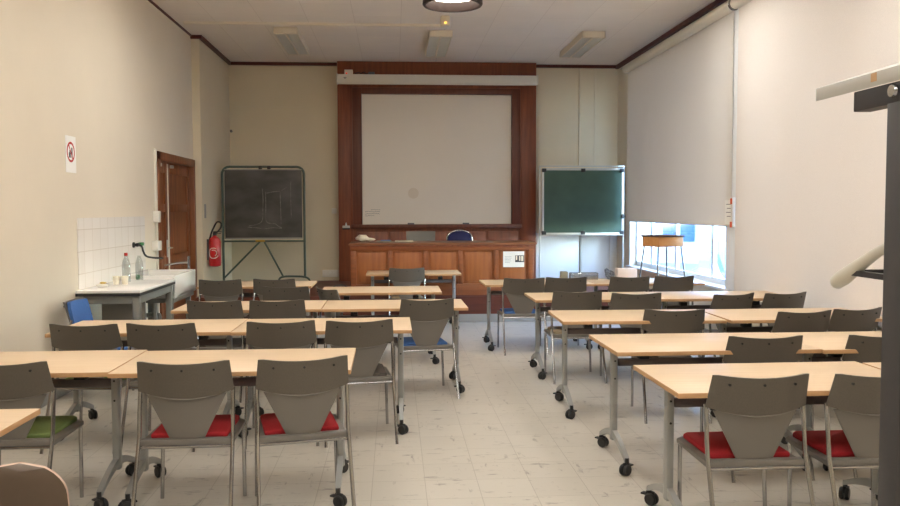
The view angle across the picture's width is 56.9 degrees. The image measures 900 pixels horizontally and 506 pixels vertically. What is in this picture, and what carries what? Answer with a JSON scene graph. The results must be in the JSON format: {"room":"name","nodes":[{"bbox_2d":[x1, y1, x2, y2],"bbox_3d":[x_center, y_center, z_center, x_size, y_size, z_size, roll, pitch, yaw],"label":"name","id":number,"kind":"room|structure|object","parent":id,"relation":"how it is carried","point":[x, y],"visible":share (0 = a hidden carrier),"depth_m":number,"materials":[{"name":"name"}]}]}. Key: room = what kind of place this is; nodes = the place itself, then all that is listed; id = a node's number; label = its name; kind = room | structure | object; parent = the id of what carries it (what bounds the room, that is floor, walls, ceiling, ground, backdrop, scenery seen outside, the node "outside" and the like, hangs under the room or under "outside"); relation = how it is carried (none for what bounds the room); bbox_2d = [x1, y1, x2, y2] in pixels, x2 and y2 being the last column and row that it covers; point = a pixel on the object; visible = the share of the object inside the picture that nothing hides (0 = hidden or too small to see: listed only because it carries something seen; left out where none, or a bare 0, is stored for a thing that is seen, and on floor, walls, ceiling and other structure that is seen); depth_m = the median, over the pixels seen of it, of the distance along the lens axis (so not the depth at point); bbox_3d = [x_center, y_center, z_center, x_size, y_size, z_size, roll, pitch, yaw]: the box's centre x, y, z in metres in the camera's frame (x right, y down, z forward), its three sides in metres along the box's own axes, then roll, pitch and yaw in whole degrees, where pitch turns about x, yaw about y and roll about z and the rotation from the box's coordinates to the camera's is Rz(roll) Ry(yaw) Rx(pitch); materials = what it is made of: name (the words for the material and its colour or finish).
{"room":"classroom","nodes":[
{"label":"classroom","id":0,"kind":"room"},
{"bbox_2d":[0,0,231,378],"bbox_3d":[-3.257,-0.681,4.814,0.410,4.020,18.700,0,3,-4],"label":"wall","id":1,"kind":"structure","parent":0,"point":[112,76],"depth_m":7.52,"materials":[{"name":"paint"}]},
{"bbox_2d":[65,135,75,172],"bbox_3d":[-3.325,-0.865,7.279,0.006,0.320,0.230,0,3,-4],"label":"sign","id":2,"kind":"object","parent":1,"relation":"attached to","point":[70,141],"visible":1,"depth_m":7.27,"materials":[{"name":"white"}]},
{"bbox_2d":[77,216,145,289],"bbox_3d":[-3.395,-0.043,8.421,0.008,0.640,2.000,0,3,-4],"label":"tile backsplash","id":3,"kind":"structure","parent":1,"relation":"attached to","point":[102,243],"depth_m":8.18,"materials":[{"name":"tile"}]},
{"bbox_2d":[154,149,159,312],"bbox_3d":[-3.487,-0.095,9.882,0.020,2.280,0.050,0,3,-4],"label":"duct","id":4,"kind":"object","parent":1,"relation":"attached to","point":[155,150],"visible":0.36,"depth_m":9.84,"materials":[{"name":"beige plastic"}]},
{"bbox_2d":[157,151,197,319],"bbox_3d":[-3.607,-0.125,10.849,0.169,2.280,1.835,0,3,-4],"label":"door","id":5,"kind":"structure","parent":1,"relation":"in","point":[176,191],"depth_m":11.00,"materials":[{"name":"brown wood"}]},
{"bbox_2d":[191,39,202,295],"bbox_3d":[-3.574,-1.018,11.746,0.105,3.970,0.008,0,3,-4],"label":"trim","id":6,"kind":"structure","parent":1,"relation":"attached to","point":[194,42],"depth_m":11.72,"materials":[{"name":"beige"}]},
{"bbox_2d":[190,35,230,64],"bbox_3d":[-3.624,-3.079,12.670,0.155,0.050,2.145,0,3,-4],"label":"trim","id":7,"kind":"structure","parent":1,"relation":"attached to","point":[206,42],"depth_m":12.28,"materials":[{"name":"brown"}]},
{"bbox_2d":[207,221,221,266],"bbox_3d":[-3.425,-0.134,12.104,0.221,0.666,0.177,0,3,-4],"label":"fire extinguisher","id":8,"kind":"object","parent":1,"relation":"attached to","point":[213,243],"visible":1,"depth_m":12.05,"materials":[{"name":"red"}]},
{"bbox_2d":[229,65,617,280],"bbox_3d":[-0.455,-1.181,14.209,7.260,4.020,0.300,0,3,-4],"label":"wall","id":9,"kind":"structure","parent":0,"point":[306,137],"depth_m":13.95,"materials":[{"name":"paint"}]},
{"bbox_2d":[231,62,615,68],"bbox_3d":[-0.394,-3.154,13.937,6.550,0.050,0.045,0,3,-4],"label":"trim","id":10,"kind":"structure","parent":9,"relation":"attached to","point":[232,63],"depth_m":13.80,"materials":[{"name":"brown"}]},
{"bbox_2d":[337,61,535,280],"bbox_3d":[-0.207,-1.356,13.933,3.310,3.638,0.255,0,3,-4],"label":"wood panelling","id":11,"kind":"object","parent":9,"relation":"attached to","point":[522,226],"visible":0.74,"depth_m":13.83,"materials":[{"name":"wood"}]},
{"bbox_2d":[362,94,510,223],"bbox_3d":[-0.217,-1.565,13.922,2.502,2.157,0.024,0,3,-4],"label":"whiteboard","id":12,"kind":"object","parent":11,"relation":"attached to","point":[427,159],"visible":1,"depth_m":13.91,"materials":[{"name":"grey"}]},
{"bbox_2d":[336,73,537,85],"bbox_3d":[-0.199,-2.857,13.710,3.325,0.170,0.155,0,3,-4],"label":"projection screen","id":13,"kind":"object","parent":11,"relation":"attached to","point":[385,79],"visible":1,"depth_m":13.64,"materials":[{"name":"beige plastic"}]},
{"bbox_2d":[536,233,578,278],"bbox_3d":[1.846,0.050,14.267,0.745,0.785,0.020,0,3,-4],"label":"wall panel","id":14,"kind":"object","parent":9,"relation":"attached to","point":[557,253],"visible":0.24,"depth_m":14.26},
{"bbox_2d":[582,235,609,277],"bbox_3d":[2.510,0.046,14.312,0.485,0.785,0.020,0,3,-4],"label":"wall panel","id":15,"kind":"object","parent":9,"relation":"attached to","point":[595,248],"visible":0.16,"depth_m":14.30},
{"bbox_2d":[610,235,616,276],"bbox_3d":[2.817,0.044,14.332,0.120,0.785,0.020,0,3,-4],"label":"wall panel","id":16,"kind":"object","parent":9,"relation":"attached to","point":[613,238],"visible":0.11,"depth_m":14.32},
{"bbox_2d":[152,0,714,64],"bbox_3d":[0.155,-2.808,4.932,7.260,0.200,18.700,0,3,-4],"label":"ceiling","id":17,"kind":"structure","parent":0,"point":[499,31],"depth_m":11.17,"materials":[{"name":"paint"}]},
{"bbox_2d":[273,27,308,54],"bbox_3d":[-2.256,-3.023,11.895,0.320,0.087,1.580,0,3,-4],"label":"ceiling light","id":18,"kind":"object","parent":17,"relation":"attached to","point":[291,39],"visible":1,"depth_m":11.64,"materials":[{"name":"beige"}]},
{"bbox_2d":[183,21,439,26],"bbox_3d":[-1.798,-3.001,10.888,3.340,0.030,0.050,0,3,-4],"label":"trim","id":19,"kind":"structure","parent":17,"relation":"attached to","point":[184,22],"depth_m":10.87,"materials":[{"name":"beige"}]},
{"bbox_2d":[425,30,452,57],"bbox_3d":[-0.176,-3.040,12.114,0.320,0.087,1.580,0,3,-4],"label":"ceiling light","id":20,"kind":"object","parent":17,"relation":"attached to","point":[438,41],"visible":1,"depth_m":11.86,"materials":[{"name":"beige"}]},
{"bbox_2d":[422,0,482,12],"bbox_3d":[0.029,-2.840,9.217,0.670,0.184,0.670,0,3,-4],"label":"round lamp","id":21,"kind":"object","parent":17,"relation":"attached to","point":[449,6],"visible":1,"depth_m":9.46,"materials":[{"name":"grey"}]},
{"bbox_2d":[560,31,604,57],"bbox_3d":[1.927,-3.050,12.204,0.320,0.087,1.580,0,3,-4],"label":"ceiling light","id":22,"kind":"object","parent":17,"relation":"attached to","point":[585,41],"visible":1,"depth_m":11.95,"materials":[{"name":"beige"}]},
{"bbox_2d":[1,321,877,505],"bbox_3d":[0.165,1.406,5.153,7.260,0.200,18.700,0,3,-4],"label":"floor","id":23,"kind":"structure","parent":0,"point":[507,440],"depth_m":5.42,"materials":[{"name":"tile"}]},
{"bbox_2d":[0,408,40,436],"bbox_3d":[-2.321,1.047,3.135,1.236,0.740,0.698,0,3,-4],"label":"folding table","id":24,"kind":"object","parent":23,"relation":"on","point":[10,419],"visible":1,"depth_m":3.37,"materials":[{"name":"brown wood"}]},
{"bbox_2d":[0,462,69,505],"bbox_3d":[-1.435,1.036,2.713,0.470,0.810,0.511,0,3,-6],"label":"shell chair","id":25,"kind":"object","parent":23,"relation":"on","point":[21,483],"visible":1,"depth_m":2.53,"materials":[{"name":"beige"}]},
{"bbox_2d":[0,361,83,497],"bbox_3d":[-2.230,0.944,4.293,0.492,0.833,0.635,0,3,-4],"label":"chair","id":26,"kind":"object","parent":23,"relation":"on","point":[22,386],"visible":0.8,"depth_m":4.14,"materials":[{"name":"grey plastic"}]},
{"bbox_2d":[26,415,76,437],"bbox_3d":[-2.238,0.923,4.402,0.392,0.026,0.385,0,3,-4],"label":"seat cushion","id":27,"kind":"object","parent":26,"relation":"on","point":[41,426],"depth_m":4.40,"materials":[{"name":"green fabric"}]},
{"bbox_2d":[0,350,146,505],"bbox_3d":[-2.403,0.970,4.601,1.236,0.740,0.698,0,3,-4],"label":"folding table","id":28,"kind":"object","parent":23,"relation":"on","point":[80,365],"visible":0.88,"depth_m":4.61,"materials":[{"name":"wood"}]},
{"bbox_2d":[39,324,136,453],"bbox_3d":[-2.412,0.872,5.662,0.492,0.833,0.635,0,3,0],"label":"chair","id":29,"kind":"object","parent":23,"relation":"on","point":[63,337],"visible":0.4,"depth_m":5.47,"materials":[{"name":"grey plastic"}]},
{"bbox_2d":[56,297,133,390],"bbox_3d":[-2.986,0.803,7.001,0.635,0.833,0.492,0,3,-5],"label":"chair","id":30,"kind":"object","parent":23,"relation":"on","point":[78,309],"visible":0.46,"depth_m":7.01,"materials":[{"name":"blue plastic"}]},
{"bbox_2d":[67,298,92,323],"bbox_3d":[-3.116,0.562,6.978,0.142,0.325,0.424,0,3,-5],"label":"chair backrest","id":31,"kind":"object","parent":30,"relation":"on","point":[78,309],"depth_m":7.03,"materials":[{"name":"plastic"}]},
{"bbox_2d":[75,279,174,339],"bbox_3d":[-3.074,0.734,7.979,0.560,0.862,1.204,0,3,-4],"label":"lab bench","id":32,"kind":"object","parent":23,"relation":"on","point":[121,301],"visible":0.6,"depth_m":7.78,"materials":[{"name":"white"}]},
{"bbox_2d":[45,319,247,440],"bbox_3d":[-2.144,0.896,6.011,1.236,0.740,0.698,0,3,-4],"label":"folding table","id":33,"kind":"object","parent":23,"relation":"on","point":[205,328],"visible":0.48,"depth_m":6.02,"materials":[{"name":"wood"}]},
{"bbox_2d":[121,269,195,319],"bbox_3d":[-3.151,0.659,9.046,0.550,0.900,0.900,0,3,-4],"label":"sink","id":34,"kind":"object","parent":23,"relation":"on","point":[184,286],"visible":0.44,"depth_m":8.98,"materials":[{"name":"white ceramic"}]},
{"bbox_2d":[121,269,195,298],"bbox_3d":[-3.152,0.330,9.029,0.550,0.240,0.900,0,3,-4],"label":"basin","id":35,"kind":"object","parent":34,"relation":"in","point":[184,286],"depth_m":9.01,"materials":[{"name":"white ceramic"}]},
{"bbox_2d":[121,323,199,451],"bbox_3d":[-1.921,0.870,5.690,0.492,0.833,0.635,0,3,-2],"label":"chair","id":36,"kind":"object","parent":23,"relation":"on","point":[178,336],"visible":0.43,"depth_m":5.49,"materials":[{"name":"grey plastic"}]},
{"bbox_2d":[131,360,246,505],"bbox_3d":[-1.334,0.941,4.308,0.492,0.833,0.635,0,3,-5],"label":"chair","id":37,"kind":"object","parent":23,"relation":"on","point":[186,399],"visible":1,"depth_m":4.15,"materials":[{"name":"grey plastic"}]},
{"bbox_2d":[151,414,239,437],"bbox_3d":[-1.343,0.919,4.416,0.392,0.026,0.385,0,3,-5],"label":"seat cushion","id":38,"kind":"object","parent":37,"relation":"on","point":[220,426],"depth_m":4.33,"materials":[{"name":"red fabric"}]},
{"bbox_2d":[187,300,245,402],"bbox_3d":[-1.956,0.797,7.068,0.492,0.833,0.635,0,3,-1],"label":"chair","id":39,"kind":"object","parent":23,"relation":"on","point":[195,309],"visible":0.41,"depth_m":6.87,"materials":[{"name":"grey plastic"}]},
{"bbox_2d":[195,338,245,346],"bbox_3d":[-1.958,0.776,7.177,0.392,0.026,0.385,0,3,-1],"label":"seat cushion","id":40,"kind":"object","parent":39,"relation":"on","point":[237,342],"depth_m":7.11,"materials":[{"name":"grey fabric"}]},
{"bbox_2d":[197,279,248,337],"bbox_3d":[-2.491,0.690,9.140,0.492,0.833,0.635,0,3,-4],"label":"chair","id":41,"kind":"object","parent":23,"relation":"on","point":[225,290],"visible":0.46,"depth_m":8.95,"materials":[{"name":"grey plastic"}]},
{"bbox_2d":[107,348,355,505],"bbox_3d":[-1.159,0.965,4.649,1.236,0.740,0.698,0,3,-4],"label":"folding table","id":42,"kind":"object","parent":23,"relation":"on","point":[243,362],"visible":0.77,"depth_m":4.66,"materials":[{"name":"wood"}]},
{"bbox_2d":[171,300,326,347],"bbox_3d":[-1.727,0.827,7.298,1.236,0.740,0.698,0,3,-4],"label":"folding table","id":43,"kind":"object","parent":23,"relation":"on","point":[315,306],"visible":0.1,"depth_m":7.25,"materials":[{"name":"grey metal"}]},
{"bbox_2d":[196,281,316,315],"bbox_3d":[-2.158,0.718,9.411,1.236,0.740,0.698,0,3,-4],"label":"folding table","id":44,"kind":"object","parent":23,"relation":"on","point":[245,284],"visible":0.05,"depth_m":9.37,"materials":[{"name":"wood"}]},
{"bbox_2d":[253,279,295,300],"bbox_3d":[-1.913,0.685,9.208,0.492,0.833,0.635,0,3,-1],"label":"chair","id":45,"kind":"object","parent":23,"relation":"on","point":[258,284],"visible":0.28,"depth_m":9.00,"materials":[{"name":"grey plastic"}]},
{"bbox_2d":[248,299,306,400],"bbox_3d":[-1.458,0.795,7.092,0.492,0.833,0.635,-1,3,-7],"label":"chair","id":46,"kind":"object","parent":23,"relation":"on","point":[294,308],"visible":0.25,"depth_m":6.89,"materials":[{"name":"grey plastic"}]},
{"bbox_2d":[244,320,318,449],"bbox_3d":[-1.164,0.863,5.780,0.492,0.833,0.635,-1,3,-9],"label":"chair","id":47,"kind":"object","parent":23,"relation":"on","point":[294,335],"visible":0.39,"depth_m":5.58,"materials":[{"name":"grey plastic"}]},
{"bbox_2d":[263,286,310,315],"bbox_3d":[-1.601,0.732,8.298,0.492,0.833,0.635,0,3,1],"label":"chair","id":48,"kind":"object","parent":23,"relation":"on","point":[269,293],"visible":0.21,"depth_m":8.09,"materials":[{"name":"grey plastic"}]},
{"bbox_2d":[255,355,355,505],"bbox_3d":[-0.789,0.935,4.389,0.492,0.833,0.635,-1,3,-16],"label":"chair","id":49,"kind":"object","parent":23,"relation":"on","point":[301,395],"visible":0.98,"depth_m":4.23,"materials":[{"name":"grey plastic"}]},
{"bbox_2d":[260,411,338,434],"bbox_3d":[-0.819,0.914,4.494,0.392,0.026,0.385,-1,3,-16],"label":"seat cushion","id":50,"kind":"object","parent":49,"relation":"on","point":[270,424],"depth_m":4.39,"materials":[{"name":"red fabric"}]},
{"bbox_2d":[231,317,411,437],"bbox_3d":[-0.904,0.889,6.078,1.236,0.740,0.698,0,3,-4],"label":"folding table","id":51,"kind":"object","parent":23,"relation":"on","point":[401,325],"visible":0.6,"depth_m":6.08,"materials":[{"name":"wood"}]},
{"bbox_2d":[311,286,342,347],"bbox_3d":[-1.035,0.744,8.037,0.635,0.833,0.492,-2,4,-34],"label":"chair","id":52,"kind":"object","parent":23,"relation":"on","point":[323,294],"visible":0.24,"depth_m":7.85,"materials":[{"name":"grey plastic"}]},
{"bbox_2d":[324,319,398,447],"bbox_3d":[-0.642,0.859,5.819,0.492,0.833,0.635,-1,3,-10],"label":"chair","id":53,"kind":"object","parent":23,"relation":"on","point":[370,340],"visible":0.71,"depth_m":5.66,"materials":[{"name":"grey plastic"}]},
{"bbox_2d":[323,286,441,363],"bbox_3d":[-0.720,0.750,8.712,1.236,0.740,0.698,0,3,-4],"label":"folding table","id":54,"kind":"object","parent":23,"relation":"on","point":[415,291],"visible":0.41,"depth_m":8.59,"materials":[{"name":"wood"}]},
{"bbox_2d":[322,299,467,392],"bbox_3d":[-0.486,0.820,7.373,1.236,0.740,0.698,0,3,-4],"label":"folding table","id":55,"kind":"object","parent":23,"relation":"on","point":[333,306],"visible":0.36,"depth_m":7.31,"materials":[{"name":"wood"}]},
{"bbox_2d":[388,268,425,314],"bbox_3d":[-0.567,0.595,10.860,0.492,0.833,0.635,0,3,-5],"label":"chair","id":56,"kind":"object","parent":23,"relation":"on","point":[399,277],"visible":0.67,"depth_m":10.68,"materials":[{"name":"grey plastic"}]},
{"bbox_2d":[366,270,460,323],"bbox_3d":[-0.490,0.624,11.107,1.236,0.740,0.698,0,3,-4],"label":"folding table","id":57,"kind":"object","parent":23,"relation":"on","point":[453,273],"visible":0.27,"depth_m":11.05,"materials":[{"name":"wood"}]},
{"bbox_2d":[394,298,459,398],"bbox_3d":[-0.225,0.789,7.132,0.492,0.833,0.635,-1,3,-13],"label":"chair","id":58,"kind":"object","parent":23,"relation":"on","point":[428,319],"visible":0.73,"depth_m":6.97,"materials":[{"name":"grey plastic"}]},
{"bbox_2d":[397,337,446,345],"bbox_3d":[-0.250,0.769,7.238,0.392,0.026,0.385,-1,3,-13],"label":"seat cushion","id":59,"kind":"object","parent":58,"relation":"on","point":[408,341],"depth_m":7.10,"materials":[{"name":"blue fabric"}]},
{"bbox_2d":[195,278,661,322],"bbox_3d":[-0.298,0.713,12.852,6.546,0.380,2.618,0,3,-4],"label":"platform","id":60,"kind":"object","parent":23,"relation":"on","point":[476,304],"visible":0.07,"depth_m":11.60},
{"bbox_2d":[221,166,310,280],"bbox_3d":[-2.820,-0.409,12.786,1.368,1.865,0.591,0,3,-4],"label":"blackboard","id":61,"kind":"object","parent":60,"relation":"on","point":[260,203],"visible":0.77,"depth_m":12.75,"materials":[{"name":"grey"}]},
{"bbox_2d":[406,231,434,240],"bbox_3d":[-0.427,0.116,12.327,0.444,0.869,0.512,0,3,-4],"label":"laptop","id":62,"kind":"object","parent":60,"relation":"on","point":[410,235],"visible":0.16,"depth_m":12.52,"materials":[{"name":"grey plastic"}]},
{"bbox_2d":[349,240,536,295],"bbox_3d":[-0.116,0.205,11.916,2.615,0.732,0.800,0,3,-4],"label":"desk","id":63,"kind":"object","parent":60,"relation":"on","point":[476,261],"visible":0.8,"depth_m":11.56,"materials":[{"name":"orange wood"}]},
{"bbox_2d":[349,240,536,245],"bbox_3d":[-0.117,-0.146,11.897,2.615,0.030,0.800,0,3,-4],"label":"countertop","id":64,"kind":"structure","parent":63,"relation":"on","point":[492,242],"depth_m":11.58,"materials":[{"name":"brown wood"}]},
{"bbox_2d":[503,251,523,266],"bbox_3d":[0.890,0.088,11.597,0.296,0.220,0.006,0,3,-4],"label":"notice","id":65,"kind":"object","parent":63,"relation":"attached to","point":[510,258],"visible":1,"depth_m":11.60,"materials":[{"name":"white paper"}]},
{"bbox_2d":[446,230,472,240],"bbox_3d":[0.160,0.101,12.388,0.408,0.890,0.475,0,3,-4],"label":"desk chair","id":66,"kind":"object","parent":60,"relation":"on","point":[456,235],"visible":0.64,"depth_m":12.57,"materials":[{"name":"blue fabric"}]},
{"bbox_2d":[539,166,624,277],"bbox_3d":[2.163,-0.477,13.596,1.415,1.905,0.106,0,3,-4],"label":"chalkboard","id":67,"kind":"object","parent":60,"relation":"on","point":[575,201],"visible":0.91,"depth_m":13.56,"materials":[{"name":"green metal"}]},
{"bbox_2d":[497,277,548,355],"bbox_3d":[0.794,0.676,9.249,0.492,0.833,0.635,0,3,-6],"label":"chair","id":68,"kind":"object","parent":23,"relation":"on","point":[522,306],"visible":0.84,"depth_m":9.08,"materials":[{"name":"grey plastic"}]},
{"bbox_2d":[479,279,595,350],"bbox_3d":[0.986,0.701,9.567,1.236,0.740,0.698,0,3,-4],"label":"folding table","id":69,"kind":"object","parent":23,"relation":"on","point":[487,283],"visible":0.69,"depth_m":9.49,"materials":[{"name":"grey metal"}]},
{"bbox_2d":[540,277,588,353],"bbox_3d":[1.273,0.670,9.336,0.492,0.833,0.635,0,3,-3],"label":"chair","id":70,"kind":"object","parent":23,"relation":"on","point":[552,284],"visible":0.39,"depth_m":9.14,"materials":[{"name":"grey plastic"}]},
{"bbox_2d":[544,291,606,383],"bbox_3d":[1.154,0.752,7.772,0.492,0.833,0.635,0,3,-4],"label":"chair","id":71,"kind":"object","parent":23,"relation":"on","point":[560,300],"visible":0.57,"depth_m":7.58,"materials":[{"name":"grey plastic"}]},
{"bbox_2d":[524,292,667,379],"bbox_3d":[1.383,0.781,8.016,1.236,0.740,0.698,0,3,-4],"label":"folding table","id":72,"kind":"object","parent":23,"relation":"on","point":[538,298],"visible":0.39,"depth_m":7.95,"materials":[{"name":"wood"}]},
{"bbox_2d":[598,276,649,327],"bbox_3d":[1.980,0.664,9.408,0.492,0.833,0.635,-1,3,-7],"label":"chair","id":73,"kind":"object","parent":23,"relation":"on","point":[616,284],"visible":0.39,"depth_m":9.21,"materials":[{"name":"grey plastic"}]},
{"bbox_2d":[600,293,661,375],"bbox_3d":[1.656,0.760,7.595,0.492,0.833,0.635,0,3,-3],"label":"chair","id":74,"kind":"object","parent":23,"relation":"on","point":[618,301],"visible":0.23,"depth_m":7.40,"materials":[{"name":"grey plastic"}]},
{"bbox_2d":[548,309,726,418],"bbox_3d":[1.444,0.858,6.554,1.236,0.740,0.698,0,3,-2],"label":"folding table","id":75,"kind":"object","parent":23,"relation":"on","point":[587,318],"visible":0.58,"depth_m":6.50,"materials":[{"name":"wood"}]},
{"bbox_2d":[587,278,704,348],"bbox_3d":[2.227,0.694,9.654,1.236,0.740,0.698,0,3,-4],"label":"folding table","id":76,"kind":"object","parent":23,"relation":"on","point":[599,282],"visible":0.11,"depth_m":9.57,"materials":[{"name":"grey metal"}]},
{"bbox_2d":[639,235,685,276],"bbox_3d":[2.468,0.058,9.643,0.419,0.532,0.355,-1,3,-24],"label":"wooden stool","id":77,"kind":"object","parent":76,"relation":"on","point":[658,241],"visible":0.87,"depth_m":9.53,"materials":[{"name":"brown wood"}]},
{"bbox_2d":[631,309,711,423],"bbox_3d":[1.674,0.824,6.375,0.492,0.833,0.635,0,3,0],"label":"chair","id":78,"kind":"object","parent":23,"relation":"on","point":[662,322],"visible":0.46,"depth_m":6.18,"materials":[{"name":"grey plastic"}]},
{"bbox_2d":[652,276,693,308],"bbox_3d":[2.487,0.661,9.452,0.492,0.833,0.635,0,3,-6],"label":"chair","id":79,"kind":"object","parent":23,"relation":"on","point":[661,284],"visible":0.41,"depth_m":9.25,"materials":[{"name":"grey plastic"}]},
{"bbox_2d":[589,332,821,475],"bbox_3d":[1.567,0.926,5.244,1.236,0.740,0.698,0,3,-4],"label":"folding table","id":80,"kind":"object","parent":23,"relation":"on","point":[642,346],"visible":0.52,"depth_m":5.18,"materials":[{"name":"wood"}]},
{"bbox_2d":[648,291,777,309],"bbox_3d":[2.617,0.774,8.089,1.236,0.740,0.698,0,3,-4],"label":"folding table","id":81,"kind":"object","parent":23,"relation":"on","point":[681,297],"visible":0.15,"depth_m":8.04,"materials":[{"name":"grey metal"}]},
{"bbox_2d":[705,292,753,356],"bbox_3d":[2.440,0.764,7.496,0.492,0.833,0.635,-1,3,-23],"label":"chair","id":82,"kind":"object","parent":23,"relation":"on","point":[744,301],"visible":0.24,"depth_m":7.29,"materials":[{"name":"grey plastic"}]},
{"bbox_2d":[677,373,815,505],"bbox_3d":[1.391,0.953,3.939,0.492,0.833,0.635,0,3,-4],"label":"chair","id":83,"kind":"object","parent":23,"relation":"on","point":[753,415],"visible":0.99,"depth_m":3.78,"materials":[{"name":"grey plastic"}]},
{"bbox_2d":[683,431,789,458],"bbox_3d":[1.384,0.932,4.048,0.392,0.026,0.385,0,3,-4],"label":"seat cushion","id":84,"kind":"object","parent":83,"relation":"on","point":[720,448],"depth_m":4.00,"materials":[{"name":"red fabric"}]},
{"bbox_2d":[633,361,880,505],"bbox_3d":[1.625,0.983,4.164,1.236,0.740,0.698,0,3,-4],"label":"folding table","id":85,"kind":"object","parent":23,"relation":"on","point":[689,384],"visible":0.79,"depth_m":4.16,"materials":[{"name":"wood"}]},
{"bbox_2d":[700,335,814,482],"bbox_3d":[1.846,0.892,5.076,0.492,0.833,0.635,0,3,-4],"label":"chair","id":86,"kind":"object","parent":23,"relation":"on","point":[744,349],"visible":0.37,"depth_m":4.87,"materials":[{"name":"grey plastic"}]},
{"bbox_2d":[760,292,805,332],"bbox_3d":[2.939,0.758,7.583,0.492,0.833,0.635,-1,3,-19],"label":"chair","id":87,"kind":"object","parent":23,"relation":"on","point":[770,301],"visible":0.26,"depth_m":7.37,"materials":[{"name":"grey plastic"}]},
{"bbox_2d":[705,308,881,356],"bbox_3d":[2.700,0.852,6.613,1.236,0.740,0.698,0,3,-4],"label":"folding table","id":88,"kind":"object","parent":23,"relation":"on","point":[745,317],"visible":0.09,"depth_m":6.56,"materials":[{"name":"wood"}]},
{"bbox_2d":[771,310,831,361],"bbox_3d":[2.556,0.828,6.261,0.492,0.833,0.635,-1,3,-14],"label":"chair","id":89,"kind":"object","parent":23,"relation":"on","point":[785,321],"visible":0.27,"depth_m":6.05,"materials":[{"name":"grey plastic"}]},
{"bbox_2d":[773,331,881,470],"bbox_3d":[2.802,0.920,5.309,1.236,0.740,0.698,0,3,-4],"label":"folding table","id":90,"kind":"object","parent":23,"relation":"on","point":[833,344],"visible":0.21,"depth_m":5.25,"materials":[{"name":"wood"}]},
{"bbox_2d":[786,374,880,505],"bbox_3d":[1.951,0.950,3.957,0.492,0.833,0.635,0,3,-4],"label":"chair","id":91,"kind":"object","parent":23,"relation":"on","point":[855,400],"visible":0.73,"depth_m":3.80,"materials":[{"name":"grey plastic"}]},
{"bbox_2d":[793,430,854,456],"bbox_3d":[1.944,0.929,4.066,0.392,0.026,0.385,0,3,-4],"label":"seat cushion","id":92,"kind":"object","parent":91,"relation":"on","point":[816,440],"depth_m":4.03,"materials":[{"name":"red fabric"}]},
{"bbox_2d":[810,335,881,477],"bbox_3d":[2.570,0.888,5.114,0.492,0.833,0.635,0,3,-4],"label":"chair","id":93,"kind":"object","parent":23,"relation":"on","point":[869,348],"visible":0.16,"depth_m":4.91,"materials":[{"name":"grey plastic"}]},
{"bbox_2d":[813,307,881,355],"bbox_3d":[3.007,0.819,6.408,0.492,0.833,0.635,-1,3,-18],"label":"chair","id":94,"kind":"object","parent":23,"relation":"on","point":[841,320],"visible":0.33,"depth_m":6.20,"materials":[{"name":"grey plastic"}]},
{"bbox_2d":[816,63,899,505],"bbox_3d":[1.208,0.463,1.598,0.623,2.050,0.875,0,3,-4],"label":"trolley","id":95,"kind":"object","parent":23,"relation":"on","point":[887,96],"visible":1,"depth_m":1.70,"materials":[{"name":"grey metal"}]},
{"bbox_2d":[816,63,899,100],"bbox_3d":[1.207,-0.450,1.550,0.620,0.221,0.875,0,3,-4],"label":"shelf","id":96,"kind":"object","parent":95,"relation":"attached to","point":[891,73],"depth_m":1.77,"materials":[{"name":"grey laminate"}]},
{"bbox_2d":[617,1,767,329],"bbox_3d":[3.632,-0.723,5.274,0.300,4.020,18.700,0,3,-4],"label":"wall","id":97,"kind":"structure","parent":0,"point":[629,227],"depth_m":13.70,"materials":[{"name":"paint"}]},
{"bbox_2d":[615,0,727,68],"bbox_3d":[3.453,-2.699,5.159,0.050,0.060,18.100,0,3,-4],"label":"trim","id":98,"kind":"structure","parent":97,"relation":"attached to","point":[716,3],"depth_m":11.22,"materials":[{"name":"brown"}]},
{"bbox_2d":[622,1,733,226],"bbox_3d":[2.986,-1.661,11.339,0.132,2.517,4.230,0,3,-4],"label":"roller blind","id":99,"kind":"object","parent":97,"relation":"attached to","point":[680,124],"visible":0.98,"depth_m":10.76,"materials":[{"name":"fabric"}]},
{"bbox_2d":[626,222,732,290],"bbox_3d":[3.118,-1.269,11.424,0.220,3.210,4.180,0,3,-4],"label":"window","id":100,"kind":"structure","parent":97,"relation":"in","point":[713,278],"depth_m":11.60,"materials":[{"name":"white"}]},
{"bbox_2d":[725,197,735,227],"bbox_3d":[3.167,-0.455,9.314,0.088,0.335,0.215,0,3,-4],"label":"note","id":101,"kind":"object","parent":97,"relation":"attached to","point":[729,204],"visible":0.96,"depth_m":9.26,"materials":[{"name":"white paper"}]},
{"bbox_2d":[725,8,738,290],"bbox_3d":[3.188,-1.151,9.267,0.047,3.140,0.360,0,3,-4],"label":"trim","id":102,"kind":"structure","parent":97,"relation":"attached to","point":[730,232],"depth_m":9.26,"materials":[{"name":"white"}]},
{"bbox_2d":[730,0,899,330],"bbox_3d":[3.284,-1.058,6.925,0.132,3.262,4.510,0,3,-4],"label":"roller blind","id":103,"kind":"object","parent":97,"relation":"attached to","point":[811,173],"visible":0.87,"depth_m":7.53,"materials":[{"name":"fabric"}]},
{"label":"outside","id":104,"kind":"structure","parent":0,"visible":0},
{"bbox_2d":[655,263,697,270],"bbox_3d":[44.965,0.723,33.164,85.860,0.200,120.000,0,3,-4],"label":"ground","id":105,"kind":"structure","parent":104,"point":[688,267],"depth_m":36.30,"materials":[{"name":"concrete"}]},
{"bbox_2d":[648,223,725,263],"bbox_3d":[17.431,-4.094,38.529,28.000,9.000,8.060,1,3,26],"label":"building","id":106,"kind":"structure","parent":105,"relation":"on","point":[697,239],"depth_m":37.53,"materials":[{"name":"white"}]},
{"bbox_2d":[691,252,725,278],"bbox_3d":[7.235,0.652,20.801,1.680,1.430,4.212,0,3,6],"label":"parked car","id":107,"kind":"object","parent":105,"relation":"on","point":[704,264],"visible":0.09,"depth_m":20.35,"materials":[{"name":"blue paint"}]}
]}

